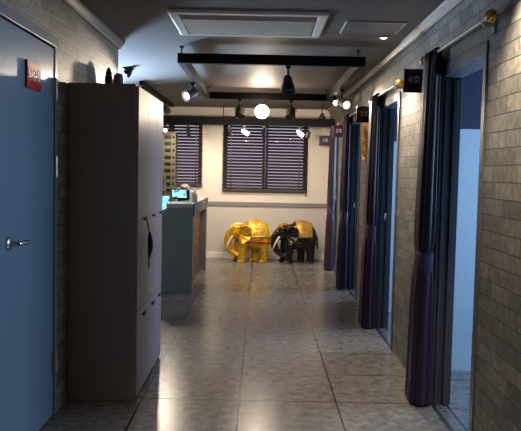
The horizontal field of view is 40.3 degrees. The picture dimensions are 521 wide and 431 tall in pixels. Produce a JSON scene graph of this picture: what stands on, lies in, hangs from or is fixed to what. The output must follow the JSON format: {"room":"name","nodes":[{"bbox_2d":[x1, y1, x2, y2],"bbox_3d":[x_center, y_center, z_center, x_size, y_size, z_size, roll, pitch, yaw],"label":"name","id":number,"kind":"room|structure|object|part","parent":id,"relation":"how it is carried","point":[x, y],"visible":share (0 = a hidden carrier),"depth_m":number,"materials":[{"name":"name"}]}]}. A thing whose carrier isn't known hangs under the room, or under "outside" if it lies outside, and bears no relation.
{"room":"massage parlor corridor","nodes":[
{"label":"massage parlor corridor","id":0,"kind":"room"},
{"bbox_2d":[0,0,117,410],"bbox_3d":[-1.246,0.052,2.184,0.120,2.470,7.350,1,4,0],"label":"wall","id":1,"kind":"structure","parent":0,"point":[85,55],"depth_m":4.29,"materials":[{"name":"stone"}]},
{"bbox_2d":[0,2,57,430],"bbox_3d":[-1.203,0.111,3.603,0.170,2.178,1.055,1,4,0],"label":"door","id":2,"kind":"structure","parent":1,"relation":"in","point":[28,117],"depth_m":3.60,"materials":[{"name":"blue"}]},
{"bbox_3d":[-1.152,0.130,3.379,0.068,0.068,0.154,1,4,0],"label":"lever handle","id":3,"kind":"part","parent":2,"relation":"part of","materials":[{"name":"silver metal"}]},
{"bbox_2d":[25,59,40,91],"bbox_3d":[-1.160,-0.713,3.629,0.016,0.140,0.220,1,4,0],"label":"door sign","id":4,"kind":"object","parent":2,"relation":"attached to","point":[32,69],"visible":1,"depth_m":3.60,"materials":[{"name":"red"}]},
{"bbox_2d":[61,0,124,48],"bbox_3d":[-1.136,-1.151,2.114,0.050,0.055,7.360,1,4,0],"label":"trim","id":5,"kind":"structure","parent":1,"relation":"attached to","point":[77,6],"depth_m":4.81,"materials":[{"name":"grey paint"}]},
{"bbox_2d":[163,106,329,253],"bbox_3d":[0.011,-0.520,11.730,6.600,2.470,0.120,1,4,0],"label":"wall","id":6,"kind":"structure","parent":0,"point":[220,219],"depth_m":11.68,"materials":[{"name":"paint"}]},
{"bbox_2d":[169,125,201,175],"bbox_3d":[-1.469,-1.059,11.714,1.018,1.115,0.050,1,4,0],"label":"window","id":7,"kind":"structure","parent":6,"relation":"in","point":[169,125],"depth_m":11.68,"materials":[{"name":"black"}]},
{"bbox_2d":[163,124,202,186],"bbox_3d":[-1.463,-1.047,11.607,1.030,1.125,0.056,1,4,0],"label":"blind","id":8,"kind":"object","parent":7,"relation":"attached to","point":[185,159],"visible":0.26,"depth_m":11.60,"materials":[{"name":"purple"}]},
{"bbox_2d":[206,252,323,259],"bbox_3d":[-1.111,0.643,11.737,4.405,0.100,0.016,1,4,0],"label":"baseboard","id":9,"kind":"structure","parent":6,"relation":"attached to","point":[208,254],"depth_m":11.73,"materials":[{"name":"beige"}]},
{"bbox_2d":[223,128,307,188],"bbox_3d":[0.079,-0.992,11.716,1.373,1.185,0.050,1,4,0],"label":"window","id":10,"kind":"structure","parent":6,"relation":"in","point":[264,128],"depth_m":11.70,"materials":[{"name":"black"}]},
{"bbox_2d":[222,125,307,196],"bbox_3d":[0.078,-0.949,11.603,1.397,1.256,0.073,1,4,0],"label":"blind","id":11,"kind":"object","parent":10,"relation":"attached to","point":[288,185],"visible":0.8,"depth_m":11.61,"materials":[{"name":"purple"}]},
{"bbox_3d":[0.067,-0.398,11.646,1.397,0.028,0.052,1,4,0],"label":"rail","id":12,"kind":"part","parent":11,"relation":"part of","materials":[{"name":"black"}]},
{"bbox_2d":[208,201,326,207],"bbox_3d":[-1.093,-0.205,11.681,4.405,0.070,0.022,1,4,0],"label":"trim","id":13,"kind":"structure","parent":6,"relation":"attached to","point":[210,203],"depth_m":11.67,"materials":[{"name":"grey wood"}]},
{"bbox_2d":[39,258,470,430],"bbox_3d":[-0.025,1.177,5.184,6.800,0.100,13.400,1,4,0],"label":"floor","id":14,"kind":"structure","parent":0,"point":[273,345],"depth_m":5.21,"materials":[{"name":"tile"}]},
{"bbox_2d":[68,82,162,400],"bbox_3d":[-0.963,0.140,4.925,0.442,1.961,1.110,1,4,0],"label":"tall cabinet","id":15,"kind":"object","parent":14,"relation":"on","point":[115,161],"visible":1,"depth_m":4.39,"materials":[{"name":"beige laminate"}]},
{"bbox_2d":[105,67,112,82],"bbox_3d":[-1.105,-0.971,5.171,0.060,0.220,0.060,1,4,0],"label":"bottle","id":16,"kind":"object","parent":15,"relation":"on","point":[108,78],"visible":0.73,"depth_m":5.15,"materials":[{"name":"black plastic"}]},
{"bbox_2d":[113,73,123,83],"bbox_3d":[-1.055,-0.961,5.272,0.088,0.190,0.088,1,4,0],"label":"canister","id":17,"kind":"object","parent":15,"relation":"on","point":[118,77],"visible":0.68,"depth_m":5.24,"materials":[{"name":"brown"}]},
{"bbox_3d":[-1.054,-1.037,5.267,0.074,0.038,0.074,1,4,0],"label":"lid","id":18,"kind":"part","parent":17,"relation":"part of","materials":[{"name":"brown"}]},
{"bbox_3d":[-0.783,0.859,4.615,0.018,0.535,0.363,1,4,0],"label":"cabinet door","id":19,"kind":"part","parent":15,"relation":"part of","materials":[{"name":"grey laminate"}]},
{"bbox_3d":[-0.763,-0.107,4.555,0.018,1.388,0.363,1,4,0],"label":"cabinet door","id":20,"kind":"part","parent":15,"relation":"part of","materials":[{"name":"grey laminate"}]},
{"bbox_2d":[146,219,152,268],"bbox_3d":[-0.723,0.178,4.617,0.045,0.340,0.077,-2,5,-37],"label":"face mask","id":21,"kind":"object","parent":15,"relation":"hanging from","point":[150,240],"visible":1,"depth_m":4.60,"materials":[{"name":"black fabric"}]},
{"bbox_3d":[-0.783,0.836,4.981,0.018,0.535,0.361,1,4,0],"label":"cabinet door","id":22,"kind":"part","parent":15,"relation":"part of","materials":[{"name":"grey laminate"}]},
{"bbox_3d":[-0.763,-0.130,4.920,0.018,1.388,0.361,1,4,0],"label":"cabinet door","id":23,"kind":"part","parent":15,"relation":"part of","materials":[{"name":"grey laminate"}]},
{"bbox_3d":[-0.782,0.814,5.333,0.018,0.535,0.338,1,4,0],"label":"cabinet door","id":24,"kind":"part","parent":15,"relation":"part of","materials":[{"name":"grey laminate"}]},
{"bbox_3d":[-0.762,-0.152,5.273,0.018,1.388,0.338,1,4,0],"label":"cabinet door","id":25,"kind":"part","parent":15,"relation":"part of","materials":[{"name":"grey laminate"}]},
{"bbox_2d":[162,132,176,201],"bbox_3d":[-1.506,-0.315,11.386,0.295,2.040,0.238,1,4,0],"label":"rack","id":26,"kind":"object","parent":14,"relation":"on","point":[169,138],"visible":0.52,"depth_m":11.25,"materials":[{"name":"brown"}]},
{"bbox_2d":[161,197,207,292],"bbox_3d":[-0.974,0.320,9.347,0.396,1.050,2.105,1,4,0],"label":"reception desk","id":27,"kind":"object","parent":14,"relation":"on","point":[184,223],"depth_m":8.31,"materials":[{"name":"grey"}]},
{"bbox_3d":[-0.984,0.409,8.328,0.380,1.000,0.050,1,4,0],"label":"panel","id":28,"kind":"part","parent":27,"relation":"part of","materials":[{"name":"grey wood"}]},
{"bbox_2d":[171,189,186,200],"bbox_3d":[-1.031,-0.259,8.977,0.200,0.149,0.160,0,4,-14],"label":"monitor","id":29,"kind":"object","parent":27,"relation":"on","point":[178,194],"visible":0.96,"depth_m":8.94,"materials":[{"name":"black plastic"}]},
{"bbox_2d":[180,184,189,200],"bbox_3d":[-0.975,-0.304,9.200,0.129,0.214,0.100,1,4,0],"label":"tissue box","id":30,"kind":"object","parent":27,"relation":"on","point":[184,186],"visible":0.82,"depth_m":9.16,"materials":[{"name":"black plastic"}]},
{"bbox_2d":[166,197,206,207],"bbox_3d":[-0.939,-0.179,9.316,0.315,0.049,2.105,1,4,0],"label":"countertop","id":31,"kind":"structure","parent":27,"relation":"on","point":[174,204],"depth_m":8.27,"materials":[{"name":"white stone"}]},
{"bbox_2d":[192,189,196,201],"bbox_3d":[-0.810,-0.248,8.753,0.065,0.166,0.065,3,4,22],"label":"pump bottle","id":32,"kind":"object","parent":27,"relation":"on","point":[194,195],"visible":0.9,"depth_m":8.73,"materials":[{"name":"grey plastic"}]},
{"bbox_3d":[-0.887,0.349,9.306,0.040,0.997,1.908,1,4,0],"label":"wood panel","id":33,"kind":"part","parent":27,"relation":"part of","materials":[{"name":"brown wood"}]},
{"bbox_3d":[-0.949,0.284,10.329,0.315,0.999,0.140,1,4,0],"label":"counter leg","id":34,"kind":"part","parent":27,"relation":"part of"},
{"bbox_2d":[224,219,271,262],"bbox_3d":[-0.202,0.397,11.346,0.767,0.683,0.455,1,4,-8],"label":"elephant statue","id":35,"kind":"object","parent":14,"relation":"on","point":[255,234],"visible":1,"depth_m":11.22,"materials":[{"name":"gold metal"}]},
{"bbox_2d":[271,220,317,263],"bbox_3d":[0.538,0.412,11.356,0.767,0.684,0.455,1,4,-8],"label":"elephant statue","id":36,"kind":"object","parent":14,"relation":"on","point":[300,235],"visible":1,"depth_m":11.23,"materials":[{"name":"black paint"}]},
{"bbox_3d":[-1.438,0.464,9.379,0.645,0.740,1.940,1,4,0],"label":"desk","id":37,"kind":"object","parent":14,"relation":"on","visible":0},
{"bbox_2d":[162,176,165,194],"bbox_3d":[-1.296,-0.213,9.357,0.180,0.620,0.540,1,4,0],"label":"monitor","id":38,"kind":"object","parent":37,"relation":"on","point":[163,177],"visible":0.23,"depth_m":9.36,"materials":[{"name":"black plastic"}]},
{"bbox_2d":[162,195,170,209],"bbox_3d":[-1.188,-0.059,8.760,0.150,0.390,0.120,1,4,-9],"label":"monitor","id":39,"kind":"object","parent":37,"relation":"on","point":[165,198],"visible":0.24,"depth_m":8.72,"materials":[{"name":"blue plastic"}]},
{"bbox_2d":[80,0,444,109],"bbox_3d":[0.029,-1.387,5.023,6.800,0.100,13.400,1,4,0],"label":"ceiling","id":40,"kind":"structure","parent":0,"point":[152,40],"depth_m":5.76,"materials":[{"name":"paint"}]},
{"bbox_2d":[122,67,133,77],"bbox_3d":[-1.350,-1.452,7.225,0.120,0.102,0.120,1,4,0],"label":"security camera","id":41,"kind":"object","parent":40,"relation":"attached to","point":[127,71],"visible":1,"depth_m":7.19,"materials":[{"name":"black plastic"}]},
{"bbox_2d":[139,81,173,106],"bbox_3d":[-1.386,-1.634,9.694,0.050,0.049,2.850,1,4,0],"label":"track","id":42,"kind":"object","parent":40,"relation":"attached to","point":[149,88],"visible":1,"depth_m":9.30,"materials":[{"name":"black metal"}]},
{"bbox_2d":[163,102,170,114],"bbox_3d":[-1.368,-1.560,10.364,0.101,0.181,0.144,-2,5,-44],"label":"track spotlight","id":43,"kind":"object","parent":42,"relation":"hanging from","point":[166,109],"visible":0.89,"depth_m":10.34,"materials":[{"name":"black metal"}]},
{"bbox_2d":[167,9,329,37],"bbox_3d":[-0.077,-1.321,4.920,1.040,0.022,0.785,1,4,0],"label":"ceiling vent","id":44,"kind":"object","parent":40,"relation":"in","point":[193,22],"visible":1,"depth_m":4.82,"materials":[{"name":"beige metal"}]},
{"bbox_3d":[-0.077,-1.324,4.992,0.892,0.014,0.500,1,4,0],"label":"intake panel","id":45,"kind":"part","parent":44,"relation":"part of","materials":[{"name":"beige metal"}]},
{"bbox_2d":[163,102,334,126],"bbox_3d":[-0.523,-1.536,10.699,3.290,0.334,0.103,1,4,0],"label":"track","id":46,"kind":"object","parent":40,"relation":"hanging from","point":[322,121],"visible":0.78,"depth_m":10.71,"materials":[{"name":"black metal"}]},
{"bbox_2d":[186,124,190,135],"bbox_3d":[-1.093,-1.293,10.756,0.083,0.181,0.099,1,4,0],"label":"track spotlight","id":47,"kind":"object","parent":46,"relation":"hanging from","point":[188,130],"visible":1,"depth_m":10.73,"materials":[{"name":"black metal"}]},
{"bbox_2d":[227,125,232,136],"bbox_3d":[-0.465,-1.280,10.753,0.069,0.181,0.100,4,4,37],"label":"track spotlight","id":48,"kind":"object","parent":46,"relation":"hanging from","point":[229,131],"visible":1,"depth_m":10.73,"materials":[{"name":"black metal"}]},
{"bbox_2d":[241,125,249,135],"bbox_3d":[-0.225,-1.281,10.747,0.126,0.167,0.071,1,4,0],"label":"track spotlight","id":49,"kind":"object","parent":46,"relation":"hanging from","point":[243,131],"visible":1,"depth_m":10.72,"materials":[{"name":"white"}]},
{"bbox_2d":[261,126,266,137],"bbox_3d":[0.053,-1.269,10.755,0.075,0.181,0.101,3,4,27],"label":"track spotlight","id":50,"kind":"object","parent":46,"relation":"hanging from","point":[263,131],"visible":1,"depth_m":10.73,"materials":[{"name":"black metal"}]},
{"bbox_2d":[296,126,303,137],"bbox_3d":[0.604,-1.262,10.747,0.124,0.171,0.071,1,4,0],"label":"track spotlight","id":51,"kind":"object","parent":46,"relation":"hanging from","point":[299,133],"visible":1,"depth_m":10.72,"materials":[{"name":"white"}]},
{"bbox_2d":[305,126,310,138],"bbox_3d":[0.720,-1.255,10.755,0.075,0.181,0.101,-1,4,-28],"label":"track spotlight","id":52,"kind":"object","parent":46,"relation":"hanging from","point":[308,132],"visible":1,"depth_m":10.73,"materials":[{"name":"black"}]},
{"bbox_2d":[177,46,365,100],"bbox_3d":[0.095,-1.411,7.346,1.560,0.139,2.940,1,4,0],"label":"track","id":53,"kind":"object","parent":40,"relation":"hanging from","point":[357,64],"visible":0.97,"depth_m":5.88,"materials":[{"name":"black metal"}]},
{"bbox_2d":[182,82,199,101],"bbox_3d":[-0.705,-1.245,7.174,0.121,0.203,0.182,4,5,40],"label":"track spotlight","id":54,"kind":"object","parent":53,"relation":"hanging from","point":[192,93],"visible":1,"depth_m":7.14,"materials":[{"name":"black metal"}]},
{"bbox_2d":[234,99,244,118],"bbox_3d":[-0.257,-1.317,8.775,0.144,0.240,0.148,1,4,0],"label":"track spotlight","id":55,"kind":"object","parent":53,"relation":"hanging from","point":[239,112],"visible":1,"depth_m":8.76,"materials":[{"name":"black metal"}]},
{"bbox_2d":[255,100,268,118],"bbox_3d":[0.018,-1.312,8.777,0.161,0.240,0.159,5,5,43],"label":"track spotlight","id":56,"kind":"object","parent":53,"relation":"hanging from","point":[261,111],"visible":1,"depth_m":8.74,"materials":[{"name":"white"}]},
{"bbox_3d":[0.017,-1.282,8.777,0.156,0.156,0.156,1,4,0],"label":"bulb","id":57,"kind":"part","parent":56,"relation":"part of","materials":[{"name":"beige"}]},
{"bbox_2d":[281,65,294,94],"bbox_3d":[0.233,-1.127,5.903,0.118,0.239,0.131,1,4,0],"label":"track spotlight","id":58,"kind":"object","parent":53,"relation":"hanging from","point":[287,88],"visible":1,"depth_m":5.88,"materials":[{"name":"black metal"}]},
{"bbox_2d":[285,100,296,119],"bbox_3d":[0.377,-1.304,8.775,0.143,0.240,0.148,1,4,0],"label":"track spotlight","id":59,"kind":"object","parent":53,"relation":"hanging from","point":[290,113],"visible":1,"depth_m":8.76,"materials":[{"name":"black metal"}]},
{"bbox_2d":[330,96,337,105],"bbox_3d":[0.856,-1.319,8.215,0.098,0.120,0.122,1,4,0],"label":"track spotlight","id":60,"kind":"object","parent":53,"relation":"hanging from","point":[333,101],"visible":0.83,"depth_m":8.19,"materials":[{"name":"black metal"}]},
{"bbox_2d":[336,89,350,109],"bbox_3d":[0.873,-1.226,7.514,0.105,0.216,0.181,-1,4,-29],"label":"track spotlight","id":61,"kind":"object","parent":53,"relation":"hanging from","point":[345,104],"visible":1,"depth_m":7.48,"materials":[{"name":"black metal"}]},
{"bbox_2d":[339,21,407,34],"bbox_3d":[0.784,-1.314,4.979,0.417,0.008,0.405,1,4,0],"label":"access hatch","id":62,"kind":"object","parent":40,"relation":"attached to","point":[350,27],"visible":1,"depth_m":4.96,"materials":[{"name":"grey metal"}]},
{"bbox_3d":[0.784,-1.315,4.979,0.375,0.004,0.363,1,4,0],"label":"hatch panel","id":63,"kind":"part","parent":62,"relation":"part of","materials":[{"name":"grey metal"}]},
{"bbox_2d":[389,108,397,311],"bbox_3d":[2.257,-0.203,7.429,2.095,2.470,0.060,1,4,0],"label":"wall","id":64,"kind":"structure","parent":0,"point":[395,142],"depth_m":7.41,"materials":[{"name":"blue"}]},
{"bbox_2d":[330,0,520,430],"bbox_3d":[1.157,-0.080,5.093,0.100,2.470,13.180,1,4,0],"label":"wall","id":65,"kind":"structure","parent":0,"point":[497,398],"depth_m":3.42,"materials":[{"name":"stone"}]},
{"bbox_2d":[319,135,329,145],"bbox_3d":[1.030,-1.186,11.254,0.199,0.160,0.030,1,4,0],"label":"room sign","id":66,"kind":"object","parent":65,"relation":"attached to","point":[323,140],"visible":0.96,"depth_m":11.25,"materials":[{"name":"purple"}]},
{"bbox_2d":[334,137,339,272],"bbox_3d":[1.165,-0.248,10.614,0.126,2.115,0.910,1,4,0],"label":"door","id":67,"kind":"structure","parent":65,"relation":"in","point":[338,138],"depth_m":10.96,"materials":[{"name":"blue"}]},
{"bbox_2d":[333,125,342,136],"bbox_3d":[1.046,-1.123,9.454,0.164,0.160,0.030,1,4,0],"label":"room sign","id":68,"kind":"object","parent":65,"relation":"attached to","point":[337,129],"visible":0.93,"depth_m":9.45,"materials":[{"name":"purple plastic"}]},
{"bbox_2d":[346,117,361,300],"bbox_3d":[1.163,-0.111,8.418,0.126,2.115,0.910,1,4,0],"label":"door","id":69,"kind":"structure","parent":65,"relation":"in","point":[353,215],"depth_m":8.79,"materials":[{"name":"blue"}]},
{"bbox_2d":[356,106,369,122],"bbox_3d":[1.046,-1.018,7.156,0.159,0.160,0.030,1,4,0],"label":"room sign","id":70,"kind":"object","parent":65,"relation":"attached to","point":[362,112],"visible":0.96,"depth_m":7.15,"materials":[{"name":"purple"}]},
{"bbox_2d":[361,122,368,162],"bbox_3d":[1.101,-0.777,7.482,0.039,0.440,0.409,1,4,0],"label":"wall ornament","id":71,"kind":"object","parent":65,"relation":"attached to","point":[364,141],"visible":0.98,"depth_m":7.42,"materials":[{"name":"gold metal"}]},
{"bbox_2d":[369,78,403,101],"bbox_3d":[1.084,-1.058,6.175,0.086,0.093,1.417,1,4,0],"label":"curtain rod","id":72,"kind":"object","parent":65,"relation":"attached to","point":[399,82],"visible":0.57,"depth_m":5.59,"materials":[{"name":"silver metal"}]},
{"bbox_2d":[358,93,380,327],"bbox_3d":[1.037,-0.047,6.689,0.150,2.169,0.329,1,4,0],"label":"curtain","id":73,"kind":"object","parent":72,"relation":"hanging from","point":[366,318],"visible":0.99,"depth_m":6.58,"materials":[{"name":"purple fabric"}]},
{"bbox_2d":[374,91,400,349],"bbox_3d":[1.160,0.027,6.222,0.126,2.115,0.910,1,4,0],"label":"door frame","id":74,"kind":"structure","parent":65,"relation":"in","point":[388,106],"depth_m":6.59,"materials":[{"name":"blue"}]},
{"bbox_3d":[1.089,1.079,6.288,0.020,0.005,0.792,1,4,0],"label":"sill","id":75,"kind":"part","parent":74,"relation":"part of","materials":[{"name":"grey stone"}]},
{"bbox_2d":[328,0,464,112],"bbox_3d":[1.107,-1.286,5.018,0.050,0.055,13.180,1,4,0],"label":"trim","id":76,"kind":"structure","parent":65,"relation":"attached to","point":[447,6],"depth_m":5.28,"materials":[{"name":"grey paint"}]},
{"bbox_2d":[403,69,422,92],"bbox_3d":[1.052,-0.921,4.857,0.144,0.160,0.030,1,4,0],"label":"room sign","id":77,"kind":"object","parent":65,"relation":"attached to","point":[413,78],"visible":0.95,"depth_m":4.85,"materials":[{"name":"purple"}]},
{"bbox_2d":[419,8,498,64],"bbox_3d":[1.081,-0.957,3.974,0.086,0.093,1.422,1,4,0],"label":"curtain rod","id":78,"kind":"object","parent":65,"relation":"attached to","point":[491,15],"visible":0.7,"depth_m":3.40,"materials":[{"name":"silver metal"}]},
{"bbox_2d":[405,47,441,405],"bbox_3d":[1.034,0.073,4.482,0.150,2.206,0.286,1,4,0],"label":"curtain","id":79,"kind":"object","parent":78,"relation":"hanging from","point":[419,345],"visible":0.95,"depth_m":4.39,"materials":[{"name":"purple fabric"}]},
{"bbox_2d":[430,40,488,430],"bbox_3d":[1.157,0.165,4.019,0.126,2.115,0.925,1,4,0],"label":"door frame","id":80,"kind":"structure","parent":65,"relation":"in","point":[452,73],"depth_m":4.39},
{"bbox_3d":[1.086,1.217,4.085,0.020,0.005,0.807,1,4,0],"label":"sill","id":81,"kind":"part","parent":80,"relation":"part of","materials":[{"name":"grey"}]},
{"bbox_3d":[1.088,-1.288,10.489,0.086,0.093,1.577,1,4,0],"label":"curtain rod","id":82,"kind":"object","parent":65,"relation":"attached to","visible":0},
{"bbox_2d":[324,126,336,269],"bbox_3d":[1.037,-0.268,10.542,0.146,2.128,0.328,1,4,0],"label":"curtain","id":83,"kind":"object","parent":82,"relation":"hanging from","point":[331,190],"visible":0.84,"depth_m":10.44,"materials":[{"name":"purple fabric"}]},
{"bbox_2d":[451,68,482,370],"bbox_3d":[2.254,-0.066,5.233,2.095,2.470,0.060,1,4,0],"label":"wall","id":84,"kind":"structure","parent":0,"point":[469,138],"depth_m":5.21,"materials":[{"name":"blue paint"}]},
{"bbox_3d":[1.086,-1.169,8.272,0.086,0.093,1.617,1,4,0],"label":"curtain rod","id":85,"kind":"object","parent":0,"visible":0},
{"bbox_2d":[335,114,351,288],"bbox_3d":[1.036,-0.172,8.856,0.150,2.148,0.325,1,4,0],"label":"curtain","id":86,"kind":"object","parent":85,"relation":"hanging from","point":[341,282],"visible":0.94,"depth_m":8.75,"materials":[{"name":"purple fabric"}]}
]}

